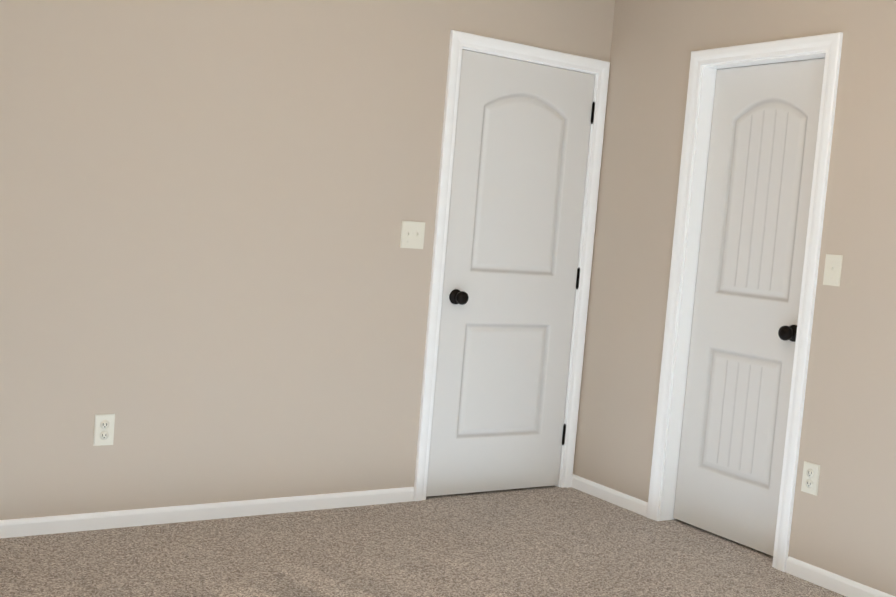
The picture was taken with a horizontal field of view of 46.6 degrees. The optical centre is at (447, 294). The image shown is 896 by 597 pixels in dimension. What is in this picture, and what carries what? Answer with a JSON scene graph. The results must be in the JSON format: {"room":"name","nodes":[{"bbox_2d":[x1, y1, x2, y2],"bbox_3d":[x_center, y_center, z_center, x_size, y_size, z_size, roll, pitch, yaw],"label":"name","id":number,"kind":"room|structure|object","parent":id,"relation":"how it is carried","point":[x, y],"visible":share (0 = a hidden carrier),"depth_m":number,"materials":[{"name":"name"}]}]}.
{"room":"empty bedroom","nodes":[
{"label":"empty bedroom","id":0,"kind":"room"},
{"bbox_2d":[0,0,614,519],"bbox_3d":[-0.783,-0.515,4.111,3.790,2.800,0.150,2,5,-33],"label":"wall","id":1,"kind":"structure","parent":0,"point":[214,282],"depth_m":4.00,"materials":[{"name":"paint"}]},
{"bbox_2d":[93,414,114,445],"bbox_3d":[-1.265,0.498,3.825,0.072,0.116,0.008,2,5,-33],"label":"outlet","id":2,"kind":"object","parent":1,"relation":"attached to","point":[103,429],"visible":1,"depth_m":3.82,"materials":[{"name":"white plastic"}]},
{"bbox_2d":[0,487,413,537],"bbox_3d":[-1.282,0.838,3.852,2.698,0.062,0.013,2,5,-33],"label":"baseboard","id":3,"kind":"structure","parent":1,"relation":"attached to","point":[21,527],"depth_m":4.04,"materials":[{"name":"white wood"}]},
{"bbox_2d":[400,221,424,248],"bbox_3d":[-0.149,-0.255,4.455,0.116,0.116,0.015,2,5,-33],"label":"light switch","id":4,"kind":"object","parent":1,"relation":"attached to","point":[412,234],"visible":1,"depth_m":4.46,"materials":[{"name":"white plastic"}]},
{"bbox_2d":[426,49,594,496],"bbox_3d":[0.309,-0.068,4.777,0.768,1.978,0.126,2,5,-33],"label":"entry door","id":5,"kind":"structure","parent":1,"relation":"in","point":[512,269],"depth_m":4.77,"materials":[{"name":"white wood"}]},
{"bbox_2d":[414,30,609,500],"bbox_3d":[0.268,-0.105,4.832,0.899,2.058,0.168,2,5,-33],"label":"door frame","id":6,"kind":"structure","parent":1,"relation":"attached to","point":[460,41],"depth_m":4.64,"materials":[{"name":"white wood"}]},
{"bbox_2d":[0,485,845,596],"bbox_3d":[0.289,1.156,2.237,3.940,0.100,4.775,2,5,-33],"label":"floor","id":7,"kind":"structure","parent":0,"point":[550,541],"depth_m":3.82,"materials":[{"name":"carpet"}]},
{"bbox_2d":[573,0,895,596],"bbox_3d":[2.033,-0.219,3.114,0.150,2.800,4.625,2,5,-33],"label":"wall","id":8,"kind":"structure","parent":0,"point":[843,524],"depth_m":3.97,"materials":[{"name":"paint"}]},
{"bbox_2d":[571,474,647,516],"bbox_3d":[0.748,0.936,4.866,0.013,0.062,0.538,2,5,-33],"label":"baseboard","id":9,"kind":"structure","parent":8,"relation":"attached to","point":[628,502],"depth_m":4.84,"materials":[{"name":"white wood"}]},
{"bbox_2d":[647,32,842,571],"bbox_3d":[1.241,0.011,4.296,0.168,2.058,0.756,2,5,-33],"label":"door frame","id":10,"kind":"structure","parent":8,"relation":"attached to","point":[705,65],"depth_m":4.48,"materials":[{"name":"white wood"}]},
{"bbox_2d":[673,58,824,555],"bbox_3d":[1.241,0.040,4.299,0.125,1.978,0.614,2,5,-33],"label":"closet door","id":11,"kind":"structure","parent":8,"relation":"in","point":[761,155],"depth_m":4.31,"materials":[{"name":"white wood"}]},
{"bbox_2d":[801,461,819,495],"bbox_3d":[1.370,0.695,3.931,0.008,0.116,0.072,2,5,-33],"label":"electrical outlet plate","id":12,"kind":"object","parent":8,"relation":"attached to","point":[810,478],"visible":1,"depth_m":3.93,"materials":[{"name":"white plastic"}]},
{"bbox_2d":[823,254,842,285],"bbox_3d":[1.431,-0.092,3.876,0.015,0.116,0.072,2,5,-33],"label":"light switch","id":13,"kind":"object","parent":8,"relation":"attached to","point":[832,270],"visible":1,"depth_m":3.87,"materials":[{"name":"white plastic"}]},
{"bbox_2d":[785,556,894,596],"bbox_3d":[1.509,1.076,3.693,0.013,0.062,0.746,2,5,-33],"label":"baseboard","id":14,"kind":"structure","parent":8,"relation":"attached to","point":[813,574],"depth_m":3.84,"materials":[{"name":"white wood"}]}
]}

